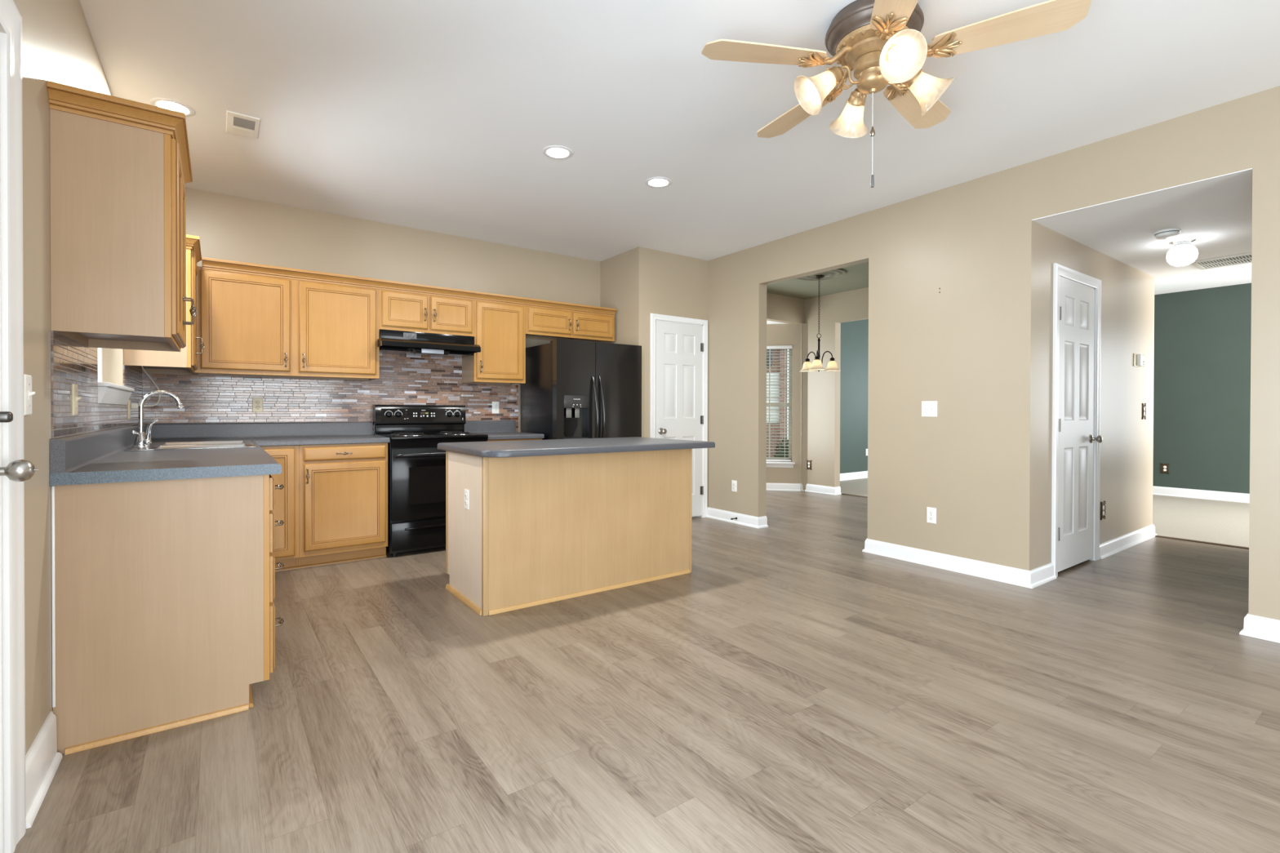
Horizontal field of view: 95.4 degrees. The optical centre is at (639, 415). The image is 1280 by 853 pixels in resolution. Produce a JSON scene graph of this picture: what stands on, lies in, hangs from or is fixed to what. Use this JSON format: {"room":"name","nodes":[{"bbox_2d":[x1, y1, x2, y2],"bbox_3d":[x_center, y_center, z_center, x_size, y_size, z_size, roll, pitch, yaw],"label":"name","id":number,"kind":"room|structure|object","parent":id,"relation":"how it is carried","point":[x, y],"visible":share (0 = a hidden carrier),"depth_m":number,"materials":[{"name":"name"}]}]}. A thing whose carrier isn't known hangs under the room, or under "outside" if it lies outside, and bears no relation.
{"room":"kitchen","nodes":[
{"label":"kitchen","id":0,"kind":"room"},
{"bbox_2d":[0,0,124,852],"bbox_3d":[-0.832,-0.245,0.266,0.150,2.743,9.608,0,0,-36],"label":"wall","id":1,"kind":"structure","parent":0,"point":[58,46],"depth_m":1.78,"materials":[{"name":"beige paint"}]},
{"bbox_2d":[0,0,39,852],"bbox_3d":[-1.350,0.030,1.070,0.230,2.180,1.145,0,0,-36],"label":"door","id":2,"kind":"structure","parent":1,"relation":"in","point":[15,470],"depth_m":1.48,"materials":[{"name":"white paint"}]},
{"bbox_2d":[23,373,35,415],"bbox_3d":[-1.730,-0.057,1.655,0.018,0.115,0.070,0,0,-36],"label":"light switch","id":3,"kind":"object","parent":1,"relation":"attached to","point":[28,393],"visible":0.98,"depth_m":1.64,"materials":[{"name":"white plastic"}]},
{"bbox_2d":[25,711,62,828],"bbox_3d":[-1.774,1.036,1.727,0.028,0.158,0.393,0,0,-36],"label":"baseboard","id":4,"kind":"structure","parent":1,"relation":"attached to","point":[42,760],"depth_m":1.72,"materials":[{"name":"white paint"}]},
{"bbox_2d":[50,330,142,438],"bbox_3d":[-2.700,-0.108,2.988,0.006,0.351,2.696,0,0,-36],"label":"tiled wall","id":5,"kind":"structure","parent":1,"relation":"attached to","point":[72,362],"depth_m":2.27,"materials":[{"name":"tile"}]},
{"bbox_2d":[71,383,80,415],"bbox_3d":[-2.094,-0.057,2.169,0.018,0.115,0.070,0,0,-36],"label":"light switch","id":6,"kind":"object","parent":5,"relation":"attached to","point":[74,387],"visible":1,"depth_m":2.14,"materials":[{"name":"beige plastic"}]},
{"bbox_2d":[128,400,130,418],"bbox_3d":[-3.043,-0.035,3.476,0.009,0.115,0.070,0,0,-36],"label":"outlet","id":7,"kind":"object","parent":5,"relation":"attached to","point":[129,401],"visible":0.99,"depth_m":3.45,"materials":[{"name":"beige plastic"}]},
{"bbox_2d":[97,347,134,404],"bbox_3d":[-2.726,-0.526,2.940,0.180,0.940,0.945,0,0,-36],"label":"window","id":8,"kind":"structure","parent":1,"relation":"in","point":[108,393],"depth_m":2.93,"materials":[{"name":"white paint"}]},
{"bbox_2d":[46,80,196,351],"bbox_3d":[-1.944,-0.672,2.251,0.370,0.790,0.711,0,0,-36],"label":"upper cabinet","id":9,"kind":"object","parent":1,"relation":"attached to","point":[120,168],"visible":1,"depth_m":1.99,"materials":[{"name":"brown wood"}]},
{"bbox_2d":[124,234,204,374],"bbox_3d":[-3.065,-0.685,3.803,0.370,0.790,0.950,0,0,-36],"label":"upper cabinet","id":10,"kind":"object","parent":1,"relation":"attached to","point":[184,362],"visible":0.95,"depth_m":3.52,"materials":[{"name":"brown wood"}]},
{"bbox_2d":[130,365,159,408],"bbox_3d":[-3.075,-0.181,3.632,0.090,0.284,0.326,0,0,-30],"label":"power cord","id":11,"kind":"object","parent":10,"relation":"attached to","point":[133,406],"visible":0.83,"depth_m":3.69,"materials":[{"name":"white plastic"}]},
{"bbox_2d":[143,187,804,483],"bbox_3d":[-0.611,-0.284,6.258,7.223,2.743,0.150,0,0,-36],"label":"wall","id":12,"kind":"structure","parent":0,"point":[228,227],"depth_m":5.03,"materials":[{"name":"beige paint"}]},
{"bbox_2d":[194,257,380,380],"bbox_3d":[-2.652,-0.688,4.447,1.182,0.790,0.390,0,0,-36],"label":"upper cabinet","id":13,"kind":"object","parent":12,"relation":"attached to","point":[255,320],"visible":0.99,"depth_m":4.30,"materials":[{"name":"brown wood"}]},
{"bbox_2d":[142,353,518,435],"bbox_3d":[-2.343,-0.188,4.912,2.824,0.840,0.006,0,0,-36],"label":"tiled wall","id":14,"kind":"structure","parent":12,"relation":"attached to","point":[404,380],"depth_m":4.75,"materials":[{"name":"tile"}]},
{"bbox_2d":[252,397,262,412],"bbox_3d":[-2.936,-0.078,4.476,0.070,0.115,0.009,0,0,-36],"label":"outlet","id":15,"kind":"object","parent":14,"relation":"attached to","point":[257,402],"visible":1,"depth_m":4.47,"materials":[{"name":"beige plastic"}]},
{"bbox_2d":[492,401,498,413],"bbox_3d":[-1.385,-0.072,5.595,0.070,0.115,0.009,0,0,-36],"label":"outlet","id":16,"kind":"object","parent":14,"relation":"attached to","point":[495,404],"visible":1,"depth_m":5.59,"materials":[{"name":"white plastic"}]},
{"bbox_2d":[379,279,475,336],"bbox_3d":[-1.856,-0.889,5.020,0.780,0.393,0.390,0,0,-36],"label":"upper cabinet","id":17,"kind":"object","parent":12,"relation":"attached to","point":[403,306],"visible":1,"depth_m":4.88,"materials":[{"name":"brown wood"}]},
{"bbox_2d":[377,328,480,358],"bbox_3d":[-1.831,-0.599,4.970,0.794,0.184,0.494,0,0,-36],"label":"range hood","id":18,"kind":"object","parent":12,"relation":"attached to","point":[390,341],"visible":0.93,"depth_m":4.84,"materials":[{"name":"black metal"}]},
{"bbox_2d":[410,347,450,355],"bbox_3d":[-1.743,-0.550,4.864,0.370,0.087,0.085,0,0,-36],"label":"light","id":19,"kind":"object","parent":18,"relation":"attached to","point":[416,351],"depth_m":4.82,"materials":[{"name":"white plastic"}]},
{"bbox_2d":[462,291,527,384],"bbox_3d":[-1.342,-0.692,5.393,0.490,0.790,0.390,0,0,-36],"label":"upper cabinet","id":20,"kind":"object","parent":12,"relation":"attached to","point":[500,320],"visible":0.99,"depth_m":5.27,"materials":[{"name":"brown wood"}]},
{"bbox_2d":[525,297,617,342],"bbox_3d":[-0.740,-0.924,5.826,0.992,0.328,0.390,0,0,-36],"label":"upper cabinet","id":21,"kind":"object","parent":12,"relation":"attached to","point":[546,320],"visible":0.98,"depth_m":5.71,"materials":[{"name":"brown wood"}]},
{"bbox_2d":[600,246,648,437],"bbox_3d":[-0.177,-0.282,6.037,0.110,2.743,0.715,0,0,-36],"label":"wall","id":22,"kind":"structure","parent":0,"point":[624,277],"depth_m":5.82,"materials":[{"name":"beige paint"}]},
{"bbox_2d":[13,490,1279,852],"bbox_3d":[1.877,1.177,2.691,7.690,0.120,10.450,0,0,-36],"label":"floor","id":23,"kind":"structure","parent":0,"point":[799,689],"depth_m":2.11,"materials":[{"name":"brown wood"}]},
{"bbox_2d":[51,474,284,755],"bbox_3d":[-1.767,0.669,2.261,0.663,0.884,0.444,0,0,-36],"label":"base cabinet","id":24,"kind":"object","parent":23,"relation":"on","point":[163,591],"visible":0.98,"depth_m":2.05,"materials":[{"name":"brown wood"}]},
{"bbox_2d":[260,445,299,572],"bbox_3d":[-2.702,0.654,4.270,0.300,0.884,0.636,0,0,-36],"label":"base cabinet","id":25,"kind":"object","parent":23,"relation":"on","point":[286,508],"visible":0.44,"depth_m":4.06,"materials":[{"name":"brown wood"}]},
{"bbox_2d":[298,443,387,568],"bbox_3d":[-2.329,0.653,4.513,0.588,0.884,0.680,0,0,-36],"label":"base cabinet","id":26,"kind":"object","parent":23,"relation":"on","point":[344,487],"visible":1,"depth_m":4.27,"materials":[{"name":"brown wood"}]},
{"bbox_2d":[373,404,488,556],"bbox_3d":[-1.753,0.503,4.893,0.766,1.182,0.712,0,0,-36],"label":"range","id":27,"kind":"object","parent":23,"relation":"on","point":[416,468],"visible":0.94,"depth_m":4.60,"materials":[{"name":"black metal"}]},
{"bbox_2d":[374,432,488,448],"bbox_3d":[-1.749,0.205,4.887,0.766,0.087,0.578,0,0,-36],"label":"cooktop","id":28,"kind":"object","parent":27,"relation":"in","point":[397,440],"depth_m":4.64,"materials":[{"name":"black glass"}]},
{"bbox_2d":[487,438,542,441],"bbox_3d":[-1.245,0.650,5.295,0.513,0.884,0.680,0,0,-36],"label":"base cabinet","id":29,"kind":"object","parent":23,"relation":"on","point":[534,438],"visible":0.02,"depth_m":5.06,"materials":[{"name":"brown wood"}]},
{"bbox_2d":[464,420,544,439],"bbox_3d":[-1.253,0.132,5.310,0.520,0.151,0.640,0,0,-36],"label":"countertop","id":30,"kind":"structure","parent":29,"relation":"on","point":[495,429],"depth_m":5.46,"materials":[{"name":"grey laminate"}]},
{"bbox_2d":[445,448,692,616],"bbox_3d":[-0.448,0.661,3.911,1.520,0.884,0.674,0,0,-36],"label":"kitchen island","id":31,"kind":"object","parent":23,"relation":"on","point":[535,531],"visible":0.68,"depth_m":3.54,"materials":[{"name":"brown wood"}]},
{"bbox_2d":[464,488,469,510],"bbox_3d":[-1.021,0.495,3.426,0.009,0.115,0.070,0,0,-36],"label":"outlet","id":32,"kind":"object","parent":31,"relation":"attached to","point":[466,491],"visible":1,"depth_m":3.41,"materials":[{"name":"white plastic"}]},
{"bbox_2d":[437,436,715,457],"bbox_3d":[-0.401,0.199,3.844,1.594,0.040,0.900,0,0,-36],"label":"island countertop","id":33,"kind":"structure","parent":31,"relation":"on","point":[497,449],"depth_m":3.52,"materials":[{"name":"grey laminate"}]},
{"bbox_2d":[520,338,641,439],"bbox_3d":[-0.557,0.209,5.652,0.923,1.765,0.843,0,0,-36],"label":"refrigerator","id":34,"kind":"object","parent":23,"relation":"on","point":[572,388],"visible":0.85,"depth_m":5.34,"materials":[{"name":"black metal"}]},
{"bbox_2d":[841,493,1248,549],"bbox_3d":[4.043,1.094,6.230,0.045,0.009,4.385,0,0,-36],"label":"trim","id":35,"kind":"structure","parent":23,"relation":"on","point":[1162,536],"depth_m":5.09,"materials":[{"name":"wood"}]},
{"bbox_2d":[647,248,707,469],"bbox_3d":[0.367,-0.281,6.058,0.797,2.743,0.110,0,0,-36],"label":"wall","id":36,"kind":"structure","parent":0,"point":[677,284],"depth_m":5.98,"materials":[{"name":"beige paint"}]},
{"bbox_2d":[649,312,707,517],"bbox_3d":[0.400,0.039,6.031,0.757,2.105,0.175,0,0,-36],"label":"door","id":37,"kind":"structure","parent":36,"relation":"in","point":[678,364],"depth_m":6.05,"materials":[{"name":"white paint"}]},
{"bbox_2d":[79,0,1279,299],"bbox_3d":[2.128,-1.680,2.391,7.543,0.128,9.608,0,0,-36],"label":"ceiling","id":38,"kind":"structure","parent":0,"point":[437,116],"depth_m":3.05,"materials":[{"name":"white paint"}]},
{"bbox_2d":[149,97,195,116],"bbox_3d":[-2.485,-1.635,3.101,0.190,0.008,0.190,0,0,-36],"label":"recessed light","id":39,"kind":"object","parent":38,"relation":"in","point":[165,103],"visible":0.68,"depth_m":3.08,"materials":[{"name":"white paint"}]},
{"bbox_2d":[226,110,260,139],"bbox_3d":[-2.246,-1.635,3.296,0.153,0.010,0.295,0,0,-36],"label":"ceiling vent","id":40,"kind":"object","parent":38,"relation":"in","point":[237,123],"visible":1,"depth_m":3.28,"materials":[{"name":"white plastic"}]},
{"bbox_2d":[542,145,573,159],"bbox_3d":[-0.512,-1.634,3.632,0.190,0.008,0.190,0,0,-36],"label":"recessed light","id":41,"kind":"object","parent":38,"relation":"in","point":[556,152],"visible":1,"depth_m":3.62,"materials":[{"name":"white paint"}]},
{"bbox_2d":[644,177,671,187],"bbox_3d":[0.129,-1.636,4.103,0.190,0.008,0.190,0,0,-36],"label":"recessed light","id":42,"kind":"object","parent":38,"relation":"in","point":[655,182],"visible":1,"depth_m":4.09,"materials":[{"name":"white paint"}]},
{"bbox_2d":[795,268,846,280],"bbox_3d":[2.084,-1.630,6.777,0.592,0.028,0.592,0,0,-36],"label":"ceiling medallion","id":43,"kind":"object","parent":38,"relation":"attached to","point":[838,273],"visible":0.62,"depth_m":6.79,"materials":[{"name":"grey metal"}]},
{"bbox_2d":[800,275,839,372],"bbox_3d":[2.059,-1.060,6.813,0.466,1.112,0.428,0,0,-36],"label":"chandelier","id":44,"kind":"object","parent":43,"relation":"hanging from","point":[832,366],"visible":1,"depth_m":6.77,"materials":[{"name":"brown metal"}]},
{"bbox_2d":[701,0,1091,187],"bbox_3d":[0.974,-1.286,2.453,1.366,0.682,1.373,0,0,-36],"label":"ceiling fan","id":45,"kind":"object","parent":38,"relation":"hanging from","point":[883,43],"visible":1,"depth_m":2.33,"materials":[{"name":"brown metal"}]},
{"bbox_2d":[766,320,788,324],"bbox_3d":[1.148,-1.366,8.126,2.180,0.120,0.850,0,0,-36],"label":"ceiling","id":46,"kind":"structure","parent":0,"point":[767,322],"depth_m":8.24,"materials":[{"name":"white paint"}]},
{"bbox_2d":[766,323,808,490],"bbox_3d":[1.856,-0.114,8.427,1.220,2.385,0.120,0,0,9],"label":"wall","id":47,"kind":"structure","parent":0,"point":[789,334],"depth_m":8.31,"materials":[{"name":"beige paint"}]},
{"bbox_2d":[766,348,795,467],"bbox_3d":[1.869,-0.121,8.392,0.697,1.750,0.175,0,0,9],"label":"window","id":48,"kind":"structure","parent":47,"relation":"in","point":[769,464],"depth_m":8.38,"materials":[{"name":"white glass"}]},
{"bbox_2d":[766,345,792,461],"bbox_3d":[1.871,-0.166,8.383,0.614,1.656,0.062,0,0,9],"label":"window blind","id":49,"kind":"object","parent":48,"relation":"attached to","point":[775,347],"visible":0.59,"depth_m":8.37,"materials":[{"name":"white paint"}]},
{"bbox_2d":[766,483,800,491],"bbox_3d":[1.792,1.027,8.370,1.000,0.105,0.028,0,0,9],"label":"baseboard","id":50,"kind":"structure","parent":47,"relation":"attached to","point":[770,486],"depth_m":8.33,"materials":[{"name":"white paint"}]},
{"bbox_2d":[804,287,868,487],"bbox_3d":[3.442,-0.279,6.917,0.120,2.743,3.810,0,0,-36],"label":"wall","id":51,"kind":"structure","parent":0,"point":[824,387],"depth_m":8.02,"materials":[{"name":"beige paint"}]},
{"bbox_2d":[806,459,812,470],"bbox_3d":[2.396,0.706,8.258,0.012,0.144,0.094,0,0,-36],"label":"outlet","id":52,"kind":"object","parent":51,"relation":"attached to","point":[808,463],"visible":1,"depth_m":8.25,"materials":[{"name":"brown plastic"}]},
{"bbox_2d":[800,483,841,495],"bbox_3d":[2.525,1.030,8.135,0.150,0.105,0.550,0,0,-40],"label":"baseboard","id":53,"kind":"structure","parent":51,"relation":"attached to","point":[809,487],"depth_m":8.06,"materials":[{"name":"white paint"}]},
{"bbox_2d":[840,319,868,473],"bbox_3d":[3.692,-0.296,9.663,3.500,2.743,0.470,0,0,-36],"label":"wall","id":54,"kind":"structure","parent":0,"point":[854,365],"depth_m":9.71,"materials":[{"name":"green paint"}]},
{"bbox_2d":[840,471,867,480],"bbox_3d":[3.881,1.014,9.935,2.880,0.120,0.028,0,0,-36],"label":"baseboard","id":55,"kind":"structure","parent":54,"relation":"attached to","point":[856,475],"depth_m":9.70,"materials":[{"name":"white paint"}]},
{"bbox_2d":[706,85,1279,620],"bbox_3d":[3.295,-0.252,2.780,0.112,2.743,8.853,0,0,-36],"label":"wall","id":56,"kind":"structure","parent":0,"point":[970,347],"depth_m":4.06,"materials":[{"name":"beige paint"}]},
{"bbox_2d":[731,480,737,492],"bbox_3d":[0.956,0.721,5.920,0.009,0.115,0.070,0,0,-36],"label":"outlet","id":57,"kind":"object","parent":56,"relation":"attached to","point":[734,483],"visible":1,"depth_m":5.91,"materials":[{"name":"white plastic"}]},
{"bbox_2d":[706,506,768,528],"bbox_3d":[0.976,1.040,5.972,0.140,0.105,0.758,0,0,-36],"label":"baseboard","id":58,"kind":"structure","parent":56,"relation":"attached to","point":[757,522],"depth_m":5.86,"materials":[{"name":"white paint"}]},
{"bbox_2d":[921,400,937,417],"bbox_3d":[2.126,-0.045,4.289,0.018,0.115,0.116,0,0,-36],"label":"light switch","id":59,"kind":"object","parent":56,"relation":"attached to","point":[929,408],"visible":1,"depth_m":4.29,"materials":[{"name":"white plastic"}]},
{"bbox_2d":[926,506,936,524],"bbox_3d":[2.139,0.737,4.280,0.009,0.115,0.070,0,0,-36],"label":"outlet","id":60,"kind":"object","parent":56,"relation":"attached to","point":[931,512],"visible":1,"depth_m":4.28,"materials":[{"name":"white plastic"}]},
{"bbox_2d":[862,538,1056,588],"bbox_3d":[2.315,1.054,4.338,0.399,0.105,1.216,0,0,-36],"label":"baseboard","id":61,"kind":"structure","parent":56,"relation":"attached to","point":[1032,579],"depth_m":4.07,"materials":[{"name":"white paint"}]},
{"bbox_2d":[1239,613,1279,643],"bbox_3d":[4.463,1.080,1.142,0.140,0.105,4.613,0,0,-36],"label":"baseboard","id":62,"kind":"structure","parent":56,"relation":"attached to","point":[1255,626],"depth_m":2.92,"materials":[{"name":"white paint"}]},
{"bbox_2d":[840,477,1249,547],"bbox_3d":[6.112,1.159,6.452,3.580,0.126,8.530,0,0,-36],"label":"wall","id":63,"kind":"structure","parent":0,"point":[1219,522],"depth_m":6.26,"materials":[{"name":"white paint"}]},
{"bbox_2d":[1036,223,1154,567],"bbox_3d":[3.624,-0.264,4.628,2.585,2.743,0.115,0,0,-36],"label":"wall","id":64,"kind":"structure","parent":0,"point":[1127,292],"depth_m":4.70,"materials":[{"name":"beige paint"}]},
{"bbox_2d":[1051,262,1102,577],"bbox_3d":[3.157,0.037,4.238,0.872,2.144,0.175,0,0,-36],"label":"door","id":65,"kind":"structure","parent":64,"relation":"in","point":[1077,438],"depth_m":4.21,"materials":[{"name":"white paint"}]},
{"bbox_2d":[1100,501,1106,519],"bbox_3d":[3.623,0.746,4.559,0.094,0.144,0.012,0,0,-36],"label":"outlet","id":66,"kind":"object","parent":64,"relation":"attached to","point":[1103,506],"visible":1,"depth_m":4.55,"materials":[{"name":"brown metal"}]},
{"bbox_2d":[1099,524,1157,559],"bbox_3d":[4.106,1.054,4.970,1.463,0.105,0.143,0,0,-36],"label":"baseboard","id":67,"kind":"structure","parent":64,"relation":"attached to","point":[1109,548],"depth_m":4.86,"materials":[{"name":"white paint"}]},
{"bbox_2d":[1133,353,1145,367],"bbox_3d":[4.303,-0.473,5.022,0.180,0.110,0.038,0,0,-36],"label":"thermostat","id":68,"kind":"object","parent":64,"relation":"attached to","point":[1139,360],"visible":1,"depth_m":5.00,"materials":[{"name":"beige plastic"}]},
{"bbox_2d":[1142,403,1146,419],"bbox_3d":[4.460,-0.034,5.157,0.094,0.144,0.012,0,0,-36],"label":"light switch","id":69,"kind":"object","parent":64,"relation":"attached to","point":[1144,407],"visible":1,"depth_m":5.15,"materials":[{"name":"brown metal"}]},
{"bbox_2d":[1031,168,1252,278],"bbox_3d":[3.932,-1.502,4.153,2.756,0.498,1.350,0,0,-36],"label":"ceiling","id":70,"kind":"structure","parent":0,"point":[1216,211],"depth_m":3.79,"materials":[{"name":"white paint"}]},
{"bbox_2d":[1153,228,1181,239],"bbox_3d":[3.593,-1.231,3.971,0.140,0.043,0.140,0,0,-36],"label":"smoke detector","id":71,"kind":"object","parent":70,"relation":"attached to","point":[1167,233],"visible":1,"depth_m":3.94,"materials":[{"name":"white plastic"}]},
{"bbox_2d":[1165,237,1198,266],"bbox_3d":[3.901,-1.163,4.194,0.170,0.180,0.170,0,0,-36],"label":"globe light","id":72,"kind":"object","parent":70,"relation":"attached to","point":[1183,253],"visible":1,"depth_m":4.15,"materials":[{"name":"white glass"}]},
{"bbox_2d":[1191,253,1251,269],"bbox_3d":[4.842,-1.249,4.642,0.370,0.010,0.615,0,0,-36],"label":"ceiling vent","id":73,"kind":"object","parent":70,"relation":"in","point":[1242,258],"visible":0.71,"depth_m":4.75,"materials":[{"name":"white plastic"}]},
{"bbox_2d":[1152,283,1251,493],"bbox_3d":[7.518,-0.273,7.455,0.120,2.743,8.530,0,0,-36],"label":"wall","id":74,"kind":"structure","parent":0,"point":[1202,373],"depth_m":7.59,"materials":[{"name":"green paint"}]},
{"bbox_2d":[1160,462,1169,474],"bbox_3d":[7.118,0.725,7.902,0.012,0.144,0.094,0,0,-36],"label":"outlet","id":75,"kind":"object","parent":74,"relation":"attached to","point":[1165,468],"visible":1,"depth_m":7.90,"materials":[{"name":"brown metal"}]},
{"bbox_2d":[1152,485,1249,502],"bbox_3d":[7.455,1.038,7.420,0.028,0.120,8.290,0,0,-36],"label":"chair rail","id":76,"kind":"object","parent":74,"relation":"attached to","point":[1162,491],"depth_m":7.59,"materials":[{"name":"white paint"}]},
{"bbox_2d":[1154,265,1251,294],"bbox_3d":[6.143,-1.701,6.450,3.520,0.120,8.530,0,0,-36],"label":"ceiling","id":77,"kind":"structure","parent":0,"point":[1242,274],"depth_m":7.11,"materials":[{"name":"white paint"}]},
{"bbox_3d":[-2.553,0.660,3.349,0.663,0.884,1.020,0,0,-36],"label":"base cabinet","id":78,"kind":"object","parent":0,"visible":0},
{"bbox_2d":[49,422,390,485],"bbox_3d":[-2.091,0.142,3.418,1.496,0.151,2.727,0,0,-36],"label":"countertop","id":79,"kind":"structure","parent":78,"relation":"on","point":[100,456],"depth_m":2.57,"materials":[{"name":"grey laminate"}]},
{"bbox_2d":[130,390,184,447],"bbox_3d":[-2.652,0.018,3.208,0.228,0.309,0.074,0,0,-32],"label":"faucet","id":80,"kind":"object","parent":79,"relation":"on","point":[142,440],"visible":1,"depth_m":3.17,"materials":[{"name":"silver metal"}]},
{"bbox_2d":[124,440,256,451],"bbox_3d":[-2.593,0.255,3.403,0.553,0.168,0.830,0,0,-36],"label":"sink","id":81,"kind":"object","parent":79,"relation":"in","point":[242,443],"visible":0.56,"depth_m":3.40,"materials":[{"name":"metal"}]},
{"bbox_2d":[155,443,246,448],"bbox_3d":[-2.446,0.257,3.265,0.395,0.167,0.355,0,0,-36],"label":"basin","id":82,"kind":"object","parent":81,"relation":"in","point":[227,445],"depth_m":3.39,"materials":[{"name":"silver metal"}]},
{"label":"outside","id":83,"kind":"structure","parent":0,"visible":0},
{"bbox_3d":[0.140,1.416,28.852,46.000,0.150,33.400,0,0,-36],"label":"lawn","id":84,"kind":"structure","parent":83,"visible":0},
{"bbox_2d":[766,349,789,457],"bbox_3d":[3.400,-1.280,17.900,9.400,5.400,3.500,0,0,9],"label":"neighbor house","id":85,"kind":"structure","parent":84,"relation":"on","point":[777,411],"depth_m":16.66,"materials":[{"name":"red brick"}]},
{"bbox_2d":[773,438,788,457],"bbox_3d":[3.216,1.344,12.747,0.809,1.698,0.828,0,0,10],"label":"shrub","id":86,"kind":"object","parent":84,"relation":"on","point":[777,454],"visible":0.14,"depth_m":12.67,"materials":[{"name":"green plant"}]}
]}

